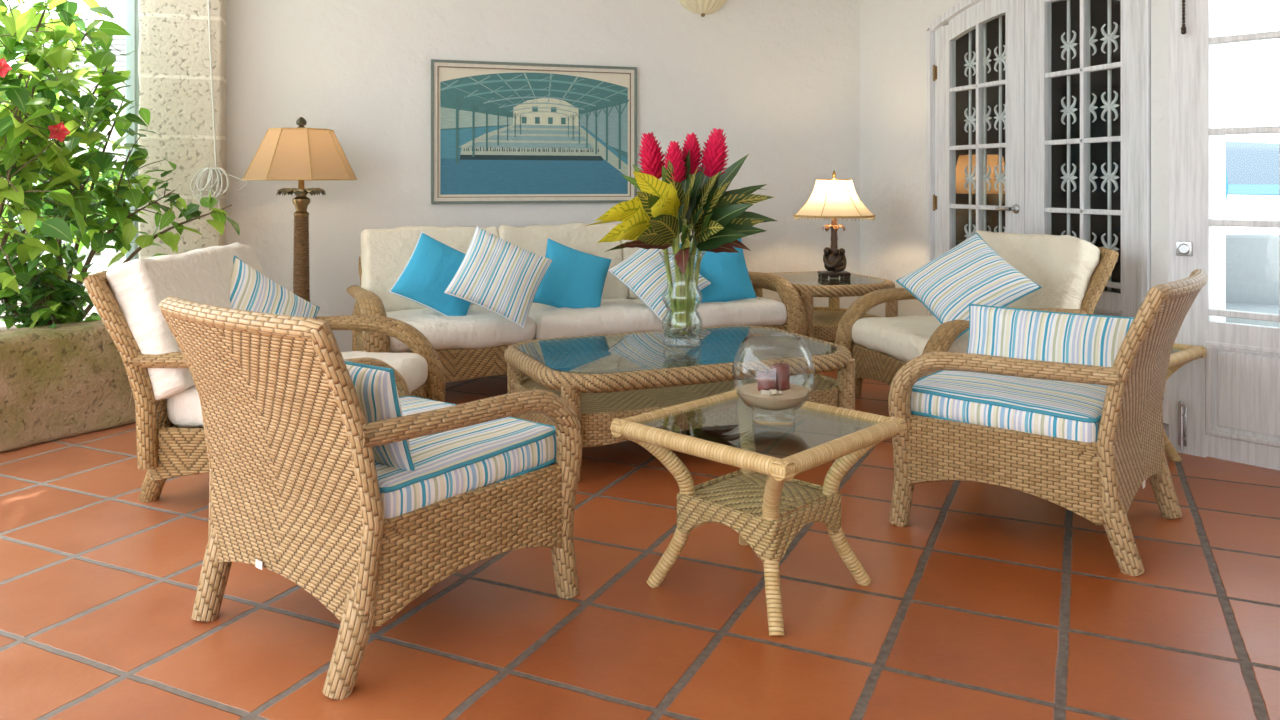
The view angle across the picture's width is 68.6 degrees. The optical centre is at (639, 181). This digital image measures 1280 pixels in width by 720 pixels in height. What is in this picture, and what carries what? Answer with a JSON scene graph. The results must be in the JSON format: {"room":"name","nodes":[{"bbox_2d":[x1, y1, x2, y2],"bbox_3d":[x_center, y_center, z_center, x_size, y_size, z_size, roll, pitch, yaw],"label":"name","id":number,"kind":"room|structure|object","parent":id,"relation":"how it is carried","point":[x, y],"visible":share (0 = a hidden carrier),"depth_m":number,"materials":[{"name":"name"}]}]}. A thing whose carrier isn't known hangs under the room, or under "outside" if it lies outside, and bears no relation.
{"room":"covered patio","nodes":[
{"label":"covered patio","id":0,"kind":"room"},
{"bbox_2d":[0,274,97,318],"bbox_3d":[-5.225,1.092,8.997,3.230,0.415,0.543,0,0,0],"label":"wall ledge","id":1,"kind":"object","parent":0,"point":[92,310],"visible":0.01,"depth_m":8.75,"materials":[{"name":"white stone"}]},
{"bbox_2d":[72,266,99,274],"bbox_3d":[-5.282,0.857,8.942,0.234,0.114,0.124,0,0,-18],"label":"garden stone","id":2,"kind":"object","parent":1,"relation":"on","point":[92,269],"visible":0.2,"depth_m":8.93,"materials":[{"name":"white stone"}]},
{"bbox_2d":[83,206,124,270],"bbox_3d":[-4.972,0.523,8.964,0.906,0.694,0.974,0,0,40],"label":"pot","id":3,"kind":"object","parent":1,"relation":"on","point":[107,254],"visible":0.08,"depth_m":8.88,"materials":[{"name":"white ceramic"}]},
{"bbox_2d":[0,320,135,452],"bbox_3d":[-3.466,0.917,3.129,0.385,0.505,4.129,0,0,30],"label":"stone planter","id":4,"kind":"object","parent":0,"point":[66,380],"depth_m":4.24,"materials":[{"name":"beige stone"}]},
{"bbox_2d":[138,0,226,257],"bbox_3d":[-2.804,-0.280,5.784,0.468,2.900,0.372,0,0,-18],"label":"column","id":5,"kind":"structure","parent":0,"point":[174,72],"depth_m":5.62,"materials":[{"name":"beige stone"}]},
{"bbox_2d":[190,0,246,208],"bbox_3d":[-2.531,-0.748,5.636,0.315,1.954,0.050,0,0,-10],"label":"rope","id":6,"kind":"object","parent":5,"relation":"hanging from","point":[211,176],"visible":0.9,"depth_m":5.63,"materials":[{"name":"white fabric"}]},
{"bbox_2d":[226,0,859,351],"bbox_3d":[-0.534,-0.280,6.647,5.020,2.900,0.200,0,0,-18],"label":"wall","id":7,"kind":"structure","parent":0,"point":[780,78],"depth_m":6.40,"materials":[{"name":"white paint"}]},
{"bbox_2d":[125,0,139,262],"bbox_3d":[-3.028,-0.280,5.612,0.075,2.900,0.115,0,0,-18],"label":"trim","id":8,"kind":"structure","parent":7,"relation":"attached to","point":[131,6],"depth_m":5.56,"materials":[{"name":"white paint"}]},
{"bbox_2d":[431,59,636,203],"bbox_3d":[-0.709,-0.335,6.468,1.434,0.963,0.034,0,0,-18],"label":"framed picture","id":9,"kind":"object","parent":7,"relation":"attached to","point":[502,132],"visible":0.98,"depth_m":6.46,"materials":[{"name":"paper"}]},
{"bbox_2d":[679,0,725,16],"bbox_3d":[0.476,-1.290,6.779,0.388,0.177,0.155,0,0,-18],"label":"wall sconce","id":10,"kind":"object","parent":7,"relation":"attached to","point":[703,7],"visible":1,"depth_m":6.78,"materials":[{"name":"beige glass"}]},
{"bbox_2d":[0,341,1279,719],"bbox_3d":[-0.420,1.220,1.440,7.835,0.100,10.000,0,0,-18],"label":"floor","id":11,"kind":"structure","parent":0,"point":[992,602],"depth_m":2.56,"materials":[{"name":"tile"}]},
{"bbox_2d":[83,244,444,501],"bbox_3d":[-1.417,0.727,3.745,1.050,0.923,0.996,0,0,4],"label":"lounge chair","id":12,"kind":"object","parent":11,"relation":"on","point":[170,434],"visible":0.39,"depth_m":3.35,"materials":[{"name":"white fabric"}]},
{"bbox_2d":[108,244,267,399],"bbox_3d":[-1.745,0.532,3.766,0.217,0.537,0.905,-21,-1,4],"label":"cushion","id":13,"kind":"object","parent":12,"relation":"on","point":[136,289],"depth_m":3.34,"materials":[{"name":"white fabric"}]},
{"bbox_2d":[228,256,319,317],"bbox_3d":[-1.579,0.598,3.919,0.592,0.574,0.256,0,0,-42],"label":"throw pillow","id":14,"kind":"object","parent":12,"relation":"on","point":[249,290],"visible":0.38,"depth_m":3.92,"materials":[{"name":"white fabric"}]},
{"bbox_2d":[165,351,429,427],"bbox_3d":[-1.321,0.810,3.738,0.795,0.186,0.799,-1,0,4],"label":"seat cushion","id":15,"kind":"object","parent":12,"relation":"on","point":[183,406],"depth_m":3.77,"materials":[{"name":"white fabric"}]},
{"bbox_2d":[242,117,356,301],"bbox_3d":[-1.991,0.394,5.517,0.596,1.552,0.596,0,0,-7],"label":"floor lamp","id":16,"kind":"object","parent":11,"relation":"on","point":[300,153],"visible":0.71,"depth_m":5.37,"materials":[{"name":"beige fabric"}]},
{"bbox_2d":[159,296,581,699],"bbox_3d":[-0.743,0.740,2.570,0.833,0.880,0.877,0,0,38],"label":"armchair","id":17,"kind":"object","parent":11,"relation":"on","point":[327,476],"visible":1,"depth_m":2.31,"materials":[{"name":"wicker"}]},
{"bbox_2d":[344,360,410,469],"bbox_3d":[-0.819,0.585,2.472,0.610,0.270,0.129,0,14,38],"label":"cushion","id":18,"kind":"object","parent":17,"relation":"on","point":[375,386],"depth_m":2.29,"materials":[{"name":"multicoloured fabric"}]},
{"bbox_2d":[375,397,556,517],"bbox_3d":[-0.684,0.749,2.648,0.711,0.129,0.641,0,2,38],"label":"seat cushion","id":19,"kind":"object","parent":17,"relation":"on","point":[447,474],"depth_m":2.43,"materials":[{"name":"multicoloured fabric"}]},
{"bbox_2d":[346,224,806,382],"bbox_3d":[-0.369,0.723,5.675,2.656,0.931,0.988,0,0,-24],"label":"sofa","id":20,"kind":"object","parent":11,"relation":"on","point":[473,345],"visible":0.52,"depth_m":5.42,"materials":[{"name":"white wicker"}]},
{"bbox_2d":[360,225,498,310],"bbox_3d":[-1.245,0.532,5.641,0.846,0.544,0.225,0,-21,-24],"label":"cushion","id":21,"kind":"object","parent":20,"relation":"on","point":[387,250],"depth_m":5.48,"materials":[{"name":"beige fabric"}]},
{"bbox_2d":[389,232,471,316],"bbox_3d":[-1.095,0.531,5.190,0.544,0.501,0.288,0,0,-9],"label":"throw pillow","id":22,"kind":"object","parent":20,"relation":"on","point":[432,265],"visible":0.66,"depth_m":5.09,"materials":[{"name":"teal fabric"}]},
{"bbox_2d":[386,306,534,351],"bbox_3d":[-1.083,0.812,5.286,0.840,0.182,0.786,0,-1,-24],"label":"seat cushion","id":23,"kind":"object","parent":20,"relation":"on","point":[481,330],"depth_m":4.99,"materials":[{"name":"white fabric"}]},
{"bbox_2d":[444,226,551,327],"bbox_3d":[-0.755,0.507,5.060,0.572,0.531,0.284,0,0,-7],"label":"throw pillow","id":24,"kind":"object","parent":20,"relation":"on","point":[501,277],"visible":1,"depth_m":4.99,"materials":[{"name":"fabric"}]},
{"bbox_2d":[497,224,626,302],"bbox_3d":[-0.503,0.536,5.974,0.844,0.530,0.220,0,-21,-24],"label":"cushion","id":25,"kind":"object","parent":20,"relation":"on","point":[533,239],"depth_m":5.96,"materials":[{"name":"beige fabric"}]},
{"bbox_2d":[533,239,610,307],"bbox_3d":[-0.393,0.575,5.499,0.496,0.481,0.232,0,0,-12],"label":"throw pillow","id":26,"kind":"object","parent":20,"relation":"on","point":[574,278],"visible":0.85,"depth_m":5.43,"materials":[{"name":"teal fabric"}]},
{"bbox_2d":[528,299,667,338],"bbox_3d":[-0.345,0.813,5.615,0.841,0.183,0.790,0,-1,-24],"label":"seat cushion","id":27,"kind":"object","parent":20,"relation":"on","point":[613,316],"depth_m":5.28,"materials":[{"name":"white fabric"}]},
{"bbox_2d":[621,231,693,299],"bbox_3d":[0.236,0.534,6.309,0.845,0.544,0.222,0,-21,-24],"label":"cushion","id":28,"kind":"object","parent":20,"relation":"on","point":[626,252],"depth_m":6.08,"materials":[{"name":"beige fabric"}]},
{"bbox_2d":[608,247,710,323],"bbox_3d":[0.118,0.562,5.550,0.541,0.496,0.323,0,0,-42],"label":"throw pillow","id":29,"kind":"object","parent":20,"relation":"on","point":[643,272],"visible":0.62,"depth_m":5.46,"materials":[{"name":"fabric"}]},
{"bbox_2d":[632,297,785,329],"bbox_3d":[0.399,0.813,5.951,0.838,0.190,0.792,0,-1,-24],"label":"seat cushion","id":30,"kind":"object","parent":20,"relation":"on","point":[759,311],"depth_m":5.65,"materials":[{"name":"white fabric"}]},
{"bbox_2d":[680,238,756,301],"bbox_3d":[0.476,0.550,5.800,0.473,0.455,0.203,0,0,-15],"label":"throw pillow","id":31,"kind":"object","parent":20,"relation":"on","point":[727,273],"visible":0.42,"depth_m":5.73,"materials":[{"name":"teal fabric"}]},
{"bbox_2d":[504,326,854,481],"bbox_3d":[0.170,0.960,4.284,1.476,0.420,0.956,0,0,-23],"label":"coffee table","id":32,"kind":"object","parent":11,"relation":"on","point":[602,395],"visible":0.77,"depth_m":4.06,"materials":[{"name":"wicker"}]},
{"bbox_2d":[522,361,833,412],"bbox_3d":[0.170,0.936,4.284,1.350,0.018,0.830,0,0,-23],"label":"apron","id":33,"kind":"object","parent":32,"relation":"attached to","point":[644,400],"depth_m":4.13,"materials":[{"name":"brown wicker"}]},
{"bbox_2d":[659,251,705,346],"bbox_3d":[0.193,0.532,4.292,0.216,0.429,0.216,0,0,5],"label":"glass vase","id":34,"kind":"object","parent":32,"relation":"on","point":[660,252],"visible":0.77,"depth_m":4.28,"materials":[{"name":"clear glass"}]},
{"bbox_2d":[638,132,676,332],"bbox_3d":[0.082,0.230,4.281,0.188,0.918,0.135,0,0,-18],"label":"flower","id":35,"kind":"object","parent":34,"relation":"in","point":[652,162],"visible":0.84,"depth_m":4.25,"materials":[{"name":"red plant"}]},
{"bbox_2d":[622,164,711,271],"bbox_3d":[0.139,0.303,4.201,0.461,0.770,0.169,0,0,42],"label":"croton spray","id":36,"kind":"object","parent":34,"relation":"in","point":[631,180],"visible":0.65,"depth_m":4.20,"materials":[{"name":"green plant"}]},
{"bbox_2d":[663,141,686,333],"bbox_3d":[0.158,0.251,4.237,0.119,0.876,0.120,0,0,-18],"label":"flower","id":37,"kind":"object","parent":34,"relation":"in","point":[674,155],"visible":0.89,"depth_m":4.22,"materials":[{"name":"red plant"}]},
{"bbox_2d":[664,287,698,337],"bbox_3d":[0.193,0.599,4.292,0.166,0.225,0.166,0,0,-18],"label":"water","id":38,"kind":"object","parent":34,"relation":"in","point":[673,287],"visible":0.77,"depth_m":4.28,"materials":[{"name":"clear liquid"}]},
{"bbox_2d":[667,323,696,336],"bbox_3d":[0.198,0.676,4.293,0.134,0.059,0.132,0,0,-18],"label":"pebbles","id":39,"kind":"object","parent":34,"relation":"in","point":[691,329],"visible":0.82,"depth_m":4.26,"materials":[{"name":"grey stone"}]},
{"bbox_2d":[582,171,679,310],"bbox_3d":[-0.052,0.320,4.146,0.457,0.737,0.340,0,0,3],"label":"croton spray","id":40,"kind":"object","parent":39,"relation":"in","point":[632,214],"visible":0.84,"depth_m":4.15,"materials":[{"name":"yellow plant"}]},
{"bbox_2d":[605,160,730,333],"bbox_3d":[0.126,0.294,4.085,0.523,0.788,0.337,0,0,-18],"label":"croton spray","id":41,"kind":"object","parent":39,"relation":"in","point":[664,228],"visible":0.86,"depth_m":4.13,"materials":[{"name":"green plant"}]},
{"bbox_2d":[690,194,773,303],"bbox_3d":[0.396,0.371,4.203,0.402,0.635,0.084,0,0,17],"label":"croton spray","id":42,"kind":"object","parent":39,"relation":"in","point":[752,198],"visible":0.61,"depth_m":4.21,"materials":[{"name":"green plant"}]},
{"bbox_2d":[619,240,750,276],"bbox_3d":[0.198,0.455,4.227,0.591,0.469,0.200,0,0,0],"label":"croton spray","id":43,"kind":"object","parent":34,"relation":"in","point":[681,257],"visible":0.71,"depth_m":4.18,"materials":[{"name":"red plant"}]},
{"bbox_2d":[681,133,702,333],"bbox_3d":[0.234,0.230,4.306,0.117,0.917,0.122,0,0,-18],"label":"flower","id":44,"kind":"object","parent":34,"relation":"in","point":[691,143],"visible":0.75,"depth_m":4.27,"materials":[{"name":"red plant"}]},
{"bbox_2d":[689,128,728,325],"bbox_3d":[0.320,0.220,4.302,0.180,0.939,0.146,0,0,29],"label":"flower","id":45,"kind":"object","parent":34,"relation":"in","point":[714,156],"visible":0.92,"depth_m":4.26,"materials":[{"name":"red plant"}]},
{"bbox_2d":[679,149,776,332],"bbox_3d":[0.408,0.249,4.242,0.508,0.878,0.423,0,0,-18],"label":"croton spray","id":46,"kind":"object","parent":34,"relation":"in","point":[723,216],"visible":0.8,"depth_m":4.18,"materials":[{"name":"green plant"}]},
{"bbox_2d":[610,389,906,635],"bbox_3d":[0.346,0.935,2.729,0.614,0.492,0.614,0,0,44],"label":"side table","id":47,"kind":"object","parent":11,"relation":"on","point":[750,500],"visible":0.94,"depth_m":2.66,"materials":[{"name":"wicker"}]},
{"bbox_2d":[677,469,840,562],"bbox_3d":[0.346,0.961,2.729,0.352,0.121,0.352,0,0,44],"label":"shelf","id":48,"kind":"object","parent":47,"relation":"on","point":[727,499],"depth_m":2.65,"materials":[{"name":"wicker"}]},
{"bbox_2d":[693,473,825,517],"bbox_3d":[0.346,0.894,2.729,0.300,0.028,0.300,0,0,44],"label":"shelf","id":49,"kind":"object","parent":47,"relation":"on","point":[744,492],"depth_m":2.70,"materials":[{"name":"wicker"}]},
{"bbox_2d":[732,333,815,424],"bbox_3d":[0.393,0.580,2.761,0.244,0.245,0.244,0,0,-18],"label":"bowl","id":50,"kind":"object","parent":47,"relation":"on","point":[750,335],"visible":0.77,"depth_m":2.74,"materials":[{"name":"clear glass"}]},
{"bbox_2d":[735,383,809,409],"bbox_3d":[0.394,0.634,2.758,0.217,0.054,0.220,0,0,-18],"label":"sand","id":51,"kind":"object","parent":50,"relation":"in","point":[795,395],"visible":0.73,"depth_m":2.69,"materials":[{"name":"beige sand"}]},
{"bbox_2d":[758,369,775,390],"bbox_3d":[0.371,0.585,2.741,0.054,0.078,0.054,0,0,-18],"label":"candle","id":52,"kind":"object","parent":51,"relation":"on","point":[766,380],"visible":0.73,"depth_m":2.72,"materials":[{"name":"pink wax"}]},
{"bbox_2d":[760,389,782,395],"bbox_3d":[0.375,0.604,2.698,0.065,0.017,0.040,0,0,-18],"label":"seashells","id":53,"kind":"object","parent":51,"relation":"on","point":[770,392],"visible":1,"depth_m":2.68},
{"bbox_2d":[771,361,789,390],"bbox_3d":[0.415,0.577,2.771,0.054,0.095,0.054,0,0,-18],"label":"candle","id":54,"kind":"object","parent":51,"relation":"on","point":[782,370],"visible":0.7,"depth_m":2.75,"materials":[{"name":"red wax"}]},
{"bbox_2d":[751,271,897,355],"bbox_3d":[1.240,0.912,6.410,0.806,0.515,0.946,0,0,-18],"label":"end table","id":55,"kind":"object","parent":11,"relation":"on","point":[822,322],"visible":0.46,"depth_m":6.11,"materials":[{"name":"wicker"}]},
{"bbox_2d":[793,170,875,278],"bbox_3d":[1.327,0.287,6.416,0.560,0.737,0.544,0,0,0],"label":"table lamp","id":56,"kind":"object","parent":55,"relation":"on","point":[833,198],"visible":1,"depth_m":6.30,"materials":[{"name":"white fabric"}]},
{"bbox_2d":[813,310,868,325],"bbox_3d":[1.240,0.941,6.410,0.680,0.018,0.820,0,0,-17],"label":"shelf","id":57,"kind":"object","parent":55,"relation":"attached to","point":[820,317],"depth_m":6.45,"materials":[{"name":"brown wicker"}]},
{"bbox_2d":[835,230,1118,397],"bbox_3d":[1.695,0.727,4.856,1.050,0.923,0.996,0,0,-14],"label":"lounge chair","id":58,"kind":"object","parent":11,"relation":"on","point":[1073,274],"visible":0.44,"depth_m":4.68,"materials":[{"name":"white fabric"}]},
{"bbox_2d":[852,316,968,361],"bbox_3d":[1.603,0.810,4.832,0.795,0.186,0.799,1,0,-14],"label":"seat cushion","id":59,"kind":"object","parent":58,"relation":"on","point":[883,338],"depth_m":4.75,"materials":[{"name":"beige fabric"}]},
{"bbox_2d":[896,233,1041,339],"bbox_3d":[1.564,0.489,4.500,0.396,0.472,0.550,0,0,-23],"label":"throw pillow","id":60,"kind":"object","parent":58,"relation":"on","point":[970,272],"visible":0.88,"depth_m":4.43,"materials":[{"name":"fabric"}]},
{"bbox_2d":[974,230,1100,308],"bbox_3d":[2.013,0.532,4.941,0.217,0.537,0.905,22,-5,-14],"label":"cushion","id":61,"kind":"object","parent":58,"relation":"on","point":[1067,270],"depth_m":4.61,"materials":[{"name":"beige fabric"}]},
{"bbox_2d":[888,269,1207,575],"bbox_3d":[1.433,0.740,3.238,0.877,0.880,0.833,0,0,39],"label":"armchair","id":62,"kind":"object","parent":11,"relation":"on","point":[1064,410],"visible":1,"depth_m":3.04,"materials":[{"name":"wicker"}]},
{"bbox_2d":[911,370,1106,442],"bbox_3d":[1.356,0.749,3.300,0.641,0.129,0.711,2,1,39],"label":"seat cushion","id":63,"kind":"object","parent":62,"relation":"on","point":[990,407],"depth_m":3.06,"materials":[{"name":"multicoloured fabric"}]},
{"bbox_2d":[968,306,1132,366],"bbox_3d":[1.532,0.622,3.525,0.610,0.270,0.129,0,-14,39],"label":"cushion","id":64,"kind":"object","parent":62,"relation":"on","point":[1084,339],"depth_m":3.49,"materials":[{"name":"multicoloured fabric"}]},
{"bbox_2d":[1164,343,1206,461],"bbox_3d":[1.947,0.935,3.969,0.614,0.492,0.614,0,0,-41],"label":"side table","id":65,"kind":"object","parent":11,"relation":"on","point":[1181,354],"visible":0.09,"depth_m":3.92,"materials":[{"name":"wicker"}]},
{"bbox_2d":[956,0,1107,290],"bbox_3d":[2.960,-0.230,7.906,2.500,2.800,0.100,0,0,-18],"label":"wall","id":66,"kind":"structure","parent":0,"point":[1099,8],"depth_m":8.05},
{"bbox_2d":[860,0,1225,423],"bbox_3d":[3.268,-0.280,2.603,0.200,2.900,9.800,0,0,-18],"label":"wall","id":67,"kind":"structure","parent":0,"point":[892,32],"depth_m":6.62,"materials":[{"name":"white paint"}]},
{"bbox_2d":[964,31,975,84],"bbox_3d":[2.190,-0.816,6.190,0.031,0.350,0.114,0,0,-18],"label":"window grille","id":68,"kind":"object","parent":67,"relation":"in","point":[969,64],"depth_m":6.20,"materials":[{"name":"white metal"}]},
{"bbox_2d":[964,90,975,239],"bbox_3d":[2.190,-0.111,6.190,0.031,0.985,0.114,0,0,-18],"label":"window grille","id":69,"kind":"object","parent":67,"relation":"in","point":[970,178],"depth_m":6.20,"materials":[{"name":"white metal"}]},
{"bbox_2d":[933,0,1024,257],"bbox_3d":[2.128,-0.005,5.957,0.109,2.330,0.887,0,0,-18],"label":"door","id":70,"kind":"structure","parent":67,"relation":"in","point":[984,11],"depth_m":5.95,"materials":[{"name":"white wood"}]},
{"bbox_2d":[983,16,1004,82],"bbox_3d":[2.262,-0.839,5.962,0.031,0.399,0.202,0,0,-18],"label":"window grille","id":71,"kind":"object","parent":67,"relation":"in","point":[1000,58],"depth_m":5.97,"materials":[{"name":"white metal"}]},
{"bbox_2d":[983,85,1004,143],"bbox_3d":[2.262,-0.427,5.962,0.031,0.359,0.202,0,0,-18],"label":"window grille","id":72,"kind":"object","parent":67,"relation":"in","point":[1000,116],"depth_m":6.01,"materials":[{"name":"white metal"}]},
{"bbox_2d":[983,148,1004,230],"bbox_3d":[2.262,0.049,5.962,0.031,0.520,0.202,0,0,-18],"label":"window grille","id":73,"kind":"object","parent":67,"relation":"in","point":[1000,178],"depth_m":6.01,"materials":[{"name":"white metal"}]},
{"bbox_2d":[926,0,1150,316],"bbox_3d":[2.300,-0.020,5.543,0.145,2.400,1.855,0,0,-18],"label":"trim","id":74,"kind":"structure","parent":67,"relation":"attached to","point":[942,20],"depth_m":4.67,"materials":[{"name":"white wood"}]},
{"bbox_2d":[1061,213,1076,237],"bbox_3d":[2.456,0.246,5.345,0.031,0.135,0.116,0,0,-18],"label":"window grille","id":75,"kind":"object","parent":67,"relation":"in","point":[1068,214],"depth_m":5.35,"materials":[{"name":"white metal"}]},
{"bbox_2d":[1061,75,1077,138],"bbox_3d":[2.458,-0.427,5.341,0.031,0.360,0.123,0,0,-18],"label":"window grille","id":76,"kind":"object","parent":67,"relation":"in","point":[1068,110],"depth_m":5.35,"materials":[{"name":"white metal"}]},
{"bbox_2d":[1060,144,1079,207],"bbox_3d":[2.459,-0.034,5.338,0.031,0.359,0.146,0,0,-18],"label":"window grille","id":77,"kind":"object","parent":67,"relation":"in","point":[1068,177],"depth_m":5.35,"materials":[{"name":"white metal"}]},
{"bbox_2d":[1025,0,1140,316],"bbox_3d":[2.421,-0.005,5.103,0.064,2.330,0.906,0,0,-18],"label":"door","id":78,"kind":"structure","parent":67,"relation":"in","point":[1038,74],"depth_m":5.10,"materials":[{"name":"white wood"}]},
{"bbox_2d":[1061,0,1079,69],"bbox_3d":[2.460,-0.838,5.334,0.031,0.394,0.138,0,0,-18],"label":"window grille","id":79,"kind":"object","parent":78,"relation":"in","point":[1069,45],"depth_m":5.35,"materials":[{"name":"white metal"}]},
{"bbox_2d":[1089,0,1118,65],"bbox_3d":[2.534,-0.824,5.100,0.031,0.362,0.204,0,0,-18],"label":"window grille","id":80,"kind":"object","parent":67,"relation":"in","point":[1110,37],"depth_m":5.07,"materials":[{"name":"white metal"}]},
{"bbox_2d":[1089,69,1118,137],"bbox_3d":[2.534,-0.426,5.100,0.031,0.361,0.204,0,0,-18],"label":"window grille","id":81,"kind":"object","parent":67,"relation":"in","point":[1109,106],"depth_m":5.07,"materials":[{"name":"white metal"}]},
{"bbox_2d":[1089,142,1119,209],"bbox_3d":[2.535,-0.032,5.097,0.031,0.362,0.211,0,0,-18],"label":"window grille","id":82,"kind":"object","parent":67,"relation":"in","point":[1109,177],"depth_m":5.07,"materials":[{"name":"white metal"}]},
{"bbox_2d":[1089,214,1119,250],"bbox_3d":[2.535,0.273,5.097,0.031,0.187,0.211,0,0,-18],"label":"window grille","id":83,"kind":"object","parent":67,"relation":"in","point":[1110,246],"depth_m":5.07,"materials":[{"name":"white metal"}]},
{"bbox_2d":[1169,0,1279,469],"bbox_3d":[2.594,0.022,3.782,0.079,2.300,0.842,0,0,-42],"label":"door","id":84,"kind":"structure","parent":67,"relation":"in","point":[1225,403],"depth_m":3.99,"materials":[{"name":"white wood"}]},
{"bbox_2d":[1112,0,1120,292],"bbox_3d":[4.227,-0.230,8.043,0.100,2.800,0.600,0,0,-18],"label":"wall","id":85,"kind":"structure","parent":0,"point":[1116,4],"depth_m":8.14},
{"bbox_2d":[1181,0,1186,33],"bbox_3d":[2.344,-0.921,4.032,0.067,0.579,0.021,0,0,-43],"label":"bolt","id":86,"kind":"object","parent":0,"point":[1183,28],"visible":1,"depth_m":4.01,"materials":[{"name":"brown metal"}]},
{"bbox_3d":[3.450,1.220,6.435,2.450,0.100,3.000,0,0,-18],"label":"floor","id":87,"kind":"structure","parent":0,"visible":0},
{"bbox_2d":[956,155,1004,245],"bbox_3d":[2.666,0.480,7.341,0.500,1.380,0.500,0,0,-18],"label":"table lamp","id":88,"kind":"object","parent":87,"relation":"on","point":[963,160],"visible":0.14,"depth_m":7.20,"materials":[{"name":"brown metal"}]},
{"label":"outside","id":89,"kind":"structure","parent":0,"visible":0},
{"bbox_2d":[1226,141,1278,183],"bbox_3d":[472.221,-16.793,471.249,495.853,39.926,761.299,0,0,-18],"label":"sea","id":90,"kind":"structure","parent":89,"point":[1246,162],"depth_m":535.09,"materials":[{"name":"blue liquid"}]},
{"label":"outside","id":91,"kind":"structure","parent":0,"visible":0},
{"bbox_2d":[1228,184,1278,194],"bbox_3d":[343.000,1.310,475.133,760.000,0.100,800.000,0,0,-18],"label":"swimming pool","id":92,"kind":"structure","parent":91,"point":[1233,189],"depth_m":157.63,"materials":[{"name":"blue liquid"}]},
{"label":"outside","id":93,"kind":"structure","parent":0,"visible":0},
{"bbox_2d":[0,195,1278,326],"bbox_3d":[-6.014,1.330,19.074,160.000,0.100,160.000,0,0,-18],"label":"ground","id":94,"kind":"structure","parent":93,"point":[1266,208],"depth_m":36.95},
{"bbox_2d":[0,325,16,329],"bbox_3d":[-4.028,1.030,3.315,0.900,0.480,3.879,0,0,31],"label":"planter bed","id":95,"kind":"object","parent":94,"relation":"on","point":[13,326],"depth_m":5.09,"materials":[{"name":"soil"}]},
{"bbox_2d":[0,241,100,328],"bbox_3d":[-2.996,0.591,4.620,0.685,0.692,0.607,0,0,-18],"label":"shrub","id":96,"kind":"object","parent":95,"relation":"on","point":[46,299],"visible":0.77,"depth_m":4.54,"materials":[{"name":"green plant"}]},
{"bbox_2d":[0,0,135,293],"bbox_3d":[-3.082,-0.297,4.553,1.045,2.175,1.382,0,0,-18],"label":"shrub","id":97,"kind":"object","parent":95,"relation":"on","point":[40,61],"visible":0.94,"depth_m":4.44,"materials":[{"name":"green plant"}]},
{"bbox_2d":[0,58,11,77],"bbox_3d":[-2.712,-0.485,3.980,0.064,0.085,0.057,0,0,25],"label":"flower","id":98,"kind":"object","parent":97,"relation":"on","point":[4,67],"depth_m":3.99,"materials":[{"name":"red plant"}]},
{"bbox_2d":[9,50,239,320],"bbox_3d":[-2.722,0.053,4.723,1.107,1.491,0.894,0,0,15],"label":"shrub","id":99,"kind":"object","parent":95,"relation":"on","point":[100,231],"visible":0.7,"depth_m":4.86,"materials":[{"name":"green plant"}]},
{"bbox_2d":[48,122,69,141],"bbox_3d":[-2.649,-0.228,4.278,0.070,0.093,0.062,0,0,25],"label":"flower","id":100,"kind":"object","parent":99,"relation":"on","point":[59,131],"depth_m":4.29,"materials":[{"name":"red plant"}]},
{"bbox_2d":[0,0,83,108],"bbox_3d":[-14.226,-1.732,18.940,5.488,6.041,4.931,0,0,-18],"label":"bush","id":101,"kind":"object","parent":94,"relation":"on","point":[46,14],"visible":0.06,"depth_m":20.20,"materials":[{"name":"green plant"}]},
{"bbox_2d":[0,172,113,258],"bbox_3d":[-8.656,0.385,12.948,2.432,1.818,2.572,0,0,-18],"label":"bush","id":102,"kind":"object","parent":94,"relation":"on","point":[87,173],"visible":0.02,"depth_m":12.94,"materials":[{"name":"green plant"}]},
{"bbox_2d":[32,150,124,254],"bbox_3d":[-9.563,0.358,16.452,2.577,1.867,2.596,0,0,-18],"label":"bush","id":103,"kind":"object","parent":94,"relation":"on","point":[111,173],"visible":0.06,"depth_m":16.25,"materials":[{"name":"green plant"}]},
{"bbox_2d":[50,25,124,245],"bbox_3d":[-9.058,-1.045,20.131,5.600,4.649,4.098,0,0,0],"label":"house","id":104,"kind":"structure","parent":94,"relation":"on","point":[118,42],"depth_m":18.68,"materials":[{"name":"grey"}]},
{"bbox_2d":[1226,234,1278,326],"bbox_3d":[3.983,0.816,6.016,0.702,0.932,0.686,0,0,17],"label":"window pane","id":105,"kind":"object","parent":94,"relation":"on","point":[1252,260],"visible":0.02,"depth_m":6.24,"materials":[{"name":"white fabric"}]},
{"bbox_3d":[12.102,1.275,14.825,14.000,0.020,5.000,0,0,-18],"label":"lawn","id":106,"kind":"structure","parent":94,"relation":"on","visible":0},
{"bbox_2d":[1226,171,1228,198],"bbox_3d":[9.755,0.030,16.000,0.437,2.500,0.484,0,0,20],"label":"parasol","id":107,"kind":"object","parent":106,"relation":"on","point":[1227,186],"visible":0.02,"depth_m":15.82,"materials":[{"name":"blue fabric"}]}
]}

